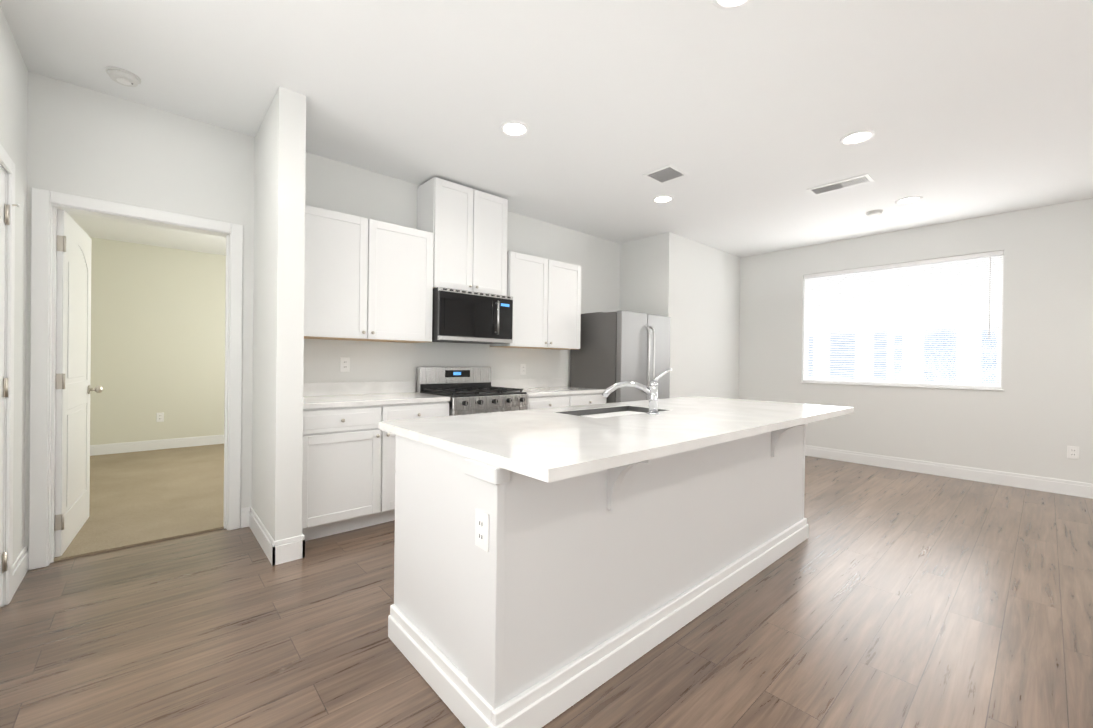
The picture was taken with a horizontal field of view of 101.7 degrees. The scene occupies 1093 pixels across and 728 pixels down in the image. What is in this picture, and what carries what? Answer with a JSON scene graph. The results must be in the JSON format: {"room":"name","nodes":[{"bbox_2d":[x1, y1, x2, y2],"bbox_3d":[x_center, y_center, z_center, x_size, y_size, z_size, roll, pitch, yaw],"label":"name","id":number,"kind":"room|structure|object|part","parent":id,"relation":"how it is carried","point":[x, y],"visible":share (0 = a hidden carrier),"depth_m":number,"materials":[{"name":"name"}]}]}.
{"room":"kitchen","nodes":[
{"label":"kitchen","id":0,"kind":"room"},
{"bbox_2d":[0,6,27,562],"bbox_3d":[-0.505,-0.193,-0.284,0.120,2.740,7.440,0,0,-42],"label":"wall","id":1,"kind":"structure","parent":0,"point":[13,106],"depth_m":2.29,"materials":[{"name":"white paint"}]},
{"bbox_2d":[0,168,9,606],"bbox_3d":[-2.256,0.124,1.739,0.179,2.020,0.925,0,0,-42],"label":"door","id":2,"kind":"structure","parent":1,"relation":"in","point":[2,233],"depth_m":2.06,"materials":[{"name":"white wood"}]},
{"bbox_3d":[-2.533,0.116,2.086,0.012,1.720,0.036,0,0,-42],"label":"left door hinges","id":3,"kind":"part","parent":2,"relation":"part of","materials":[{"name":"white wood"}]},
{"bbox_2d":[0,144,14,606],"bbox_3d":[-2.277,0.093,1.712,0.141,2.105,1.068,0,0,-42],"label":"door frame","id":4,"kind":"structure","parent":1,"relation":"attached to","point":[7,165],"depth_m":2.10,"materials":[{"name":"white wood"}]},
{"bbox_2d":[12,546,27,596],"bbox_3d":[-2.734,1.070,2.307,0.014,0.135,0.395,0,0,-42],"label":"baseboard","id":5,"kind":"structure","parent":1,"relation":"attached to","point":[20,566],"depth_m":2.31,"materials":[{"name":"white wood"}]},
{"bbox_2d":[54,444,223,560],"bbox_3d":[-3.281,1.143,4.713,4.200,0.072,3.815,0,0,-42],"label":"floor","id":6,"kind":"structure","parent":0,"point":[142,497],"depth_m":3.70,"materials":[{"name":"beige carpet"}]},
{"bbox_2d":[90,435,223,455],"bbox_3d":[-4.464,1.031,6.043,3.960,0.135,0.014,0,0,-42],"label":"baseboard","id":7,"kind":"structure","parent":6,"relation":"on","point":[102,449],"depth_m":5.61,"materials":[{"name":"white wood"}]},
{"bbox_2d":[67,212,225,255],"bbox_3d":[-3.270,-1.501,4.726,4.200,0.080,3.750,0,0,-42],"label":"ceiling","id":8,"kind":"structure","parent":0,"point":[104,228],"depth_m":5.13,"materials":[{"name":"white paint"}]},
{"bbox_2d":[90,237,225,444],"bbox_3d":[-2.042,-0.149,3.335,4.200,2.580,0.010,0,0,-42],"label":"wall","id":9,"kind":"structure","parent":0,"point":[157,329],"depth_m":2.87,"materials":[{"name":"white paint"}]},
{"bbox_2d":[156,412,163,421],"bbox_3d":[-4.902,0.675,5.651,0.072,0.116,0.008,0,0,-42],"label":"outlet","id":10,"kind":"object","parent":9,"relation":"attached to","point":[159,417],"visible":1,"depth_m":5.65,"materials":[{"name":"white plastic"}]},
{"bbox_2d":[251,86,305,540],"bbox_3d":[-1.755,-0.223,2.893,0.140,2.740,0.790,0,0,-42],"label":"wall","id":11,"kind":"structure","parent":0,"point":[278,311],"depth_m":2.62,"materials":[{"name":"white paint"}]},
{"bbox_2d":[244,507,279,565],"bbox_3d":[-1.830,1.079,2.838,0.030,0.135,0.804,0,0,-42],"label":"baseboard","id":12,"kind":"structure","parent":11,"relation":"attached to","point":[277,552],"depth_m":2.76,"materials":[{"name":"white wood"}]},
{"bbox_2d":[25,71,619,550],"bbox_3d":[-0.994,-0.220,4.181,5.090,2.740,0.120,0,0,-42],"label":"wall","id":13,"kind":"structure","parent":0,"point":[89,143],"depth_m":3.10,"materials":[{"name":"white paint"}]},
{"bbox_2d":[54,209,102,556],"bbox_3d":[-3.060,0.106,2.918,0.179,2.020,0.823,0,0,-42],"label":"bedroom door","id":14,"kind":"structure","parent":13,"relation":"in","point":[74,389],"depth_m":2.78,"materials":[{"name":"white wood"}]},
{"bbox_2d":[28,187,242,569],"bbox_3d":[-2.529,0.085,2.827,0.970,2.105,0.166,0,0,-42],"label":"door frame","id":15,"kind":"structure","parent":13,"relation":"attached to","point":[46,205],"depth_m":2.54,"materials":[{"name":"white wood"}]},
{"bbox_2d":[340,357,349,371],"bbox_3d":[-1.607,0.005,3.552,0.072,0.116,0.008,0,0,-42],"label":"outlet","id":16,"kind":"object","parent":13,"relation":"attached to","point":[344,364],"visible":1,"depth_m":3.55,"materials":[{"name":"white plastic"}]},
{"bbox_2d":[304,205,432,342],"bbox_3d":[-1.438,-0.642,3.455,1.068,0.910,0.357,0,0,-42],"label":"upper cabinet","id":17,"kind":"object","parent":13,"relation":"attached to","point":[366,279],"visible":0.88,"depth_m":3.33,"materials":[{"name":"white wood"}]},
{"bbox_2d":[417,177,507,295],"bbox_3d":[-0.748,-1.097,4.063,0.754,0.922,0.357,0,0,-42],"label":"upper cabinet","id":18,"kind":"object","parent":13,"relation":"attached to","point":[466,226],"visible":0.94,"depth_m":3.91,"materials":[{"name":"white wood"}]},
{"bbox_2d":[432,287,512,343],"bbox_3d":[-0.718,-0.414,4.023,0.754,0.432,0.472,0,0,-42],"label":"over-the-range microwave","id":19,"kind":"object","parent":18,"relation":"attached to","point":[464,316],"visible":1,"depth_m":3.84,"materials":[{"name":"black metal"}]},
{"bbox_2d":[520,364,525,374],"bbox_3d":[-0.249,0.057,4.763,0.072,0.116,0.008,0,0,-42],"label":"outlet","id":20,"kind":"object","parent":13,"relation":"attached to","point":[523,369],"visible":1,"depth_m":4.76,"materials":[{"name":"white plastic"}]},
{"bbox_2d":[490,251,580,349],"bbox_3d":[-0.083,-0.621,4.663,0.974,0.910,0.357,0,0,-42],"label":"upper cabinet","id":21,"kind":"object","parent":13,"relation":"attached to","point":[544,293],"visible":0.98,"depth_m":4.51,"materials":[{"name":"white wood"}]},
{"bbox_2d":[0,456,1092,727],"bbox_3d":[2.131,1.229,2.042,7.170,0.060,7.375,0,0,-42],"label":"floor","id":22,"kind":"structure","parent":0,"point":[888,598],"depth_m":1.93,"materials":[{"name":"brown wood"}]},
{"bbox_2d":[302,381,450,540],"bbox_3d":[-1.354,0.650,3.349,1.068,1.000,0.657,0,0,-42],"label":"base cabinet","id":23,"kind":"object","parent":22,"relation":"on","point":[349,457],"visible":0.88,"depth_m":3.03,"materials":[{"name":"white wood"}]},
{"bbox_2d":[416,367,527,415],"bbox_3d":[-0.643,0.593,3.930,0.754,1.125,0.701,0,0,-42],"label":"range","id":24,"kind":"object","parent":22,"relation":"on","point":[469,390],"visible":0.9,"depth_m":3.90,"materials":[{"name":"silver metal"}]},
{"bbox_2d":[491,378,605,409],"bbox_3d":[0.028,0.661,4.581,1.102,1.000,0.657,0,0,-42],"label":"base cabinet","id":25,"kind":"object","parent":22,"relation":"on","point":[549,392],"visible":0.29,"depth_m":4.51,"materials":[{"name":"white wood"}]},
{"bbox_2d":[379,416,835,727],"bbox_3d":[0.598,0.746,2.430,2.606,0.865,0.995,0,0,-42],"label":"kitchen island","id":26,"kind":"object","parent":22,"relation":"on","point":[550,564],"depth_m":1.65,"materials":[{"name":"white"}]},
{"bbox_2d":[379,396,853,483],"bbox_3d":[0.659,0.296,2.528,2.786,0.035,1.160,0,0,-42],"label":"island countertop","id":27,"kind":"structure","parent":26,"relation":"on","point":[554,444],"depth_m":1.86,"materials":[{"name":"white stone"}]},
{"bbox_2d":[571,404,666,415],"bbox_3d":[0.398,0.405,2.605,0.704,0.254,0.364,0,0,-42],"label":"sink","id":28,"kind":"object","parent":27,"relation":"in","point":[620,409],"depth_m":2.78,"materials":[{"name":"silver metal"}]},
{"bbox_2d":[602,368,671,415],"bbox_3d":[0.488,0.149,2.438,0.243,0.256,0.305,0,0,-42],"label":"faucet","id":29,"kind":"object","parent":27,"relation":"on","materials":[{"name":"silver metal"}]},
{"bbox_2d":[570,310,670,402],"bbox_3d":[0.883,0.301,5.191,0.906,1.735,0.821,0,0,-42],"label":"fridge","id":30,"kind":"object","parent":22,"relation":"on","point":[618,346],"visible":0.48,"depth_m":4.87,"materials":[{"name":"grey metal"}]},
{"bbox_2d":[0,0,1092,256],"bbox_3d":[2.145,-1.581,2.054,7.170,0.080,7.440,0,0,-42],"label":"ceiling","id":31,"kind":"structure","parent":0,"point":[750,116],"depth_m":2.58,"materials":[{"name":"white paint"}]},
{"bbox_2d":[105,67,140,86],"bbox_3d":[-2.340,-1.580,2.465,0.144,0.036,0.144,0,0,-42],"label":"smoke detector","id":32,"kind":"object","parent":31,"relation":"attached to","point":[124,77],"visible":1,"depth_m":2.44,"materials":[{"name":"white plastic"}]},
{"bbox_2d":[500,121,528,136],"bbox_3d":[-0.214,-1.570,2.980,0.200,0.008,0.200,0,0,-42],"label":"recessed light","id":33,"kind":"object","parent":31,"relation":"in","point":[514,128],"visible":1,"depth_m":2.97,"materials":[{"name":"white plastic"}]},
{"bbox_2d":[652,195,673,202],"bbox_3d":[1.104,-1.559,4.221,0.200,0.008,0.200,0,0,-42],"label":"recessed light","id":34,"kind":"object","parent":31,"relation":"in","point":[663,199],"visible":0.98,"depth_m":4.21,"materials":[{"name":"white plastic"}]},
{"bbox_2d":[643,164,688,183],"bbox_3d":[0.980,-1.556,3.669,0.270,0.012,0.270,0,0,-42],"label":"ceiling vent","id":35,"kind":"object","parent":31,"relation":"in","point":[665,174],"visible":0.98,"depth_m":3.65,"materials":[{"name":"white metal"}]},
{"bbox_2d":[711,0,751,9],"bbox_3d":[0.790,-1.552,1.852,0.200,0.008,0.200,0,0,-42],"label":"recessed light","id":36,"kind":"object","parent":31,"relation":"in","point":[727,4],"visible":1,"depth_m":1.92,"materials":[{"name":"white plastic"}]},
{"bbox_2d":[806,174,874,195],"bbox_3d":[2.527,-1.538,3.841,0.200,0.012,0.460,0,0,-42],"label":"ceiling vent","id":37,"kind":"object","parent":31,"relation":"in","point":[844,184],"visible":1,"depth_m":3.82,"materials":[{"name":"white metal"}]},
{"bbox_2d":[840,130,875,144],"bbox_3d":[2.119,-1.541,3.036,0.200,0.008,0.200,0,0,-42],"label":"recessed light","id":38,"kind":"object","parent":31,"relation":"in","point":[857,137],"visible":1,"depth_m":3.03,"materials":[{"name":"white plastic"}]},
{"bbox_2d":[866,210,882,216],"bbox_3d":[3.316,-1.519,4.504,0.144,0.036,0.144,0,0,-42],"label":"smoke detector","id":39,"kind":"object","parent":31,"relation":"attached to","point":[873,213],"visible":1,"depth_m":4.47,"materials":[{"name":"white plastic"}]},
{"bbox_2d":[895,196,922,203],"bbox_3d":[3.389,-1.531,4.167,0.200,0.008,0.200,0,0,-42],"label":"recessed light","id":40,"kind":"object","parent":31,"relation":"in","point":[908,200],"visible":1,"depth_m":4.16,"materials":[{"name":"white plastic"}]},
{"bbox_2d":[619,232,740,398],"bbox_3d":[1.839,-0.194,6.210,1.840,2.740,0.860,0,0,-42],"label":"wall","id":41,"kind":"structure","parent":0,"point":[690,288],"depth_m":5.69,"materials":[{"name":"white paint"}]},
{"bbox_2d":[738,198,1092,483],"bbox_3d":[4.759,-0.149,4.405,0.120,2.740,7.440,0,0,-42],"label":"wall","id":42,"kind":"structure","parent":0,"point":[1034,417],"depth_m":4.61,"materials":[{"name":"white paint"}]},
{"bbox_2d":[800,255,1003,390],"bbox_3d":[4.023,-0.450,5.210,0.112,1.424,1.874,0,0,-42],"label":"window","id":43,"kind":"structure","parent":42,"relation":"in","point":[999,298],"depth_m":5.14,"materials":[{"name":"white plastic"}]},
{"bbox_2d":[803,250,1003,388],"bbox_3d":[4.009,-0.459,5.198,0.044,1.404,1.838,0,0,-42],"label":"window blinds","id":44,"kind":"object","parent":43,"relation":"attached to","point":[931,262],"visible":0.92,"depth_m":5.06,"materials":[{"name":"white plastic"}]},
{"bbox_2d":[805,445,1092,498],"bbox_3d":[4.929,1.157,4.101,0.014,0.135,6.430,0,0,-42],"label":"baseboard","id":45,"kind":"structure","parent":42,"relation":"attached to","point":[1073,488],"depth_m":4.70,"materials":[{"name":"white wood"}]},
{"bbox_2d":[1067,446,1078,458],"bbox_3d":[4.899,0.824,4.143,0.008,0.116,0.072,0,0,-42],"label":"outlet","id":46,"kind":"object","parent":42,"relation":"attached to","point":[1072,452],"visible":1,"depth_m":4.14,"materials":[{"name":"white plastic"}]},
{"label":"outside","id":47,"kind":"structure","parent":0,"visible":0},
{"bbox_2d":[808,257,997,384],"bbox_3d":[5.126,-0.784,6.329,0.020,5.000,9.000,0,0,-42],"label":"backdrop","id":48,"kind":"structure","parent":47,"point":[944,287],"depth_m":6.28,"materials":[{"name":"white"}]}
]}

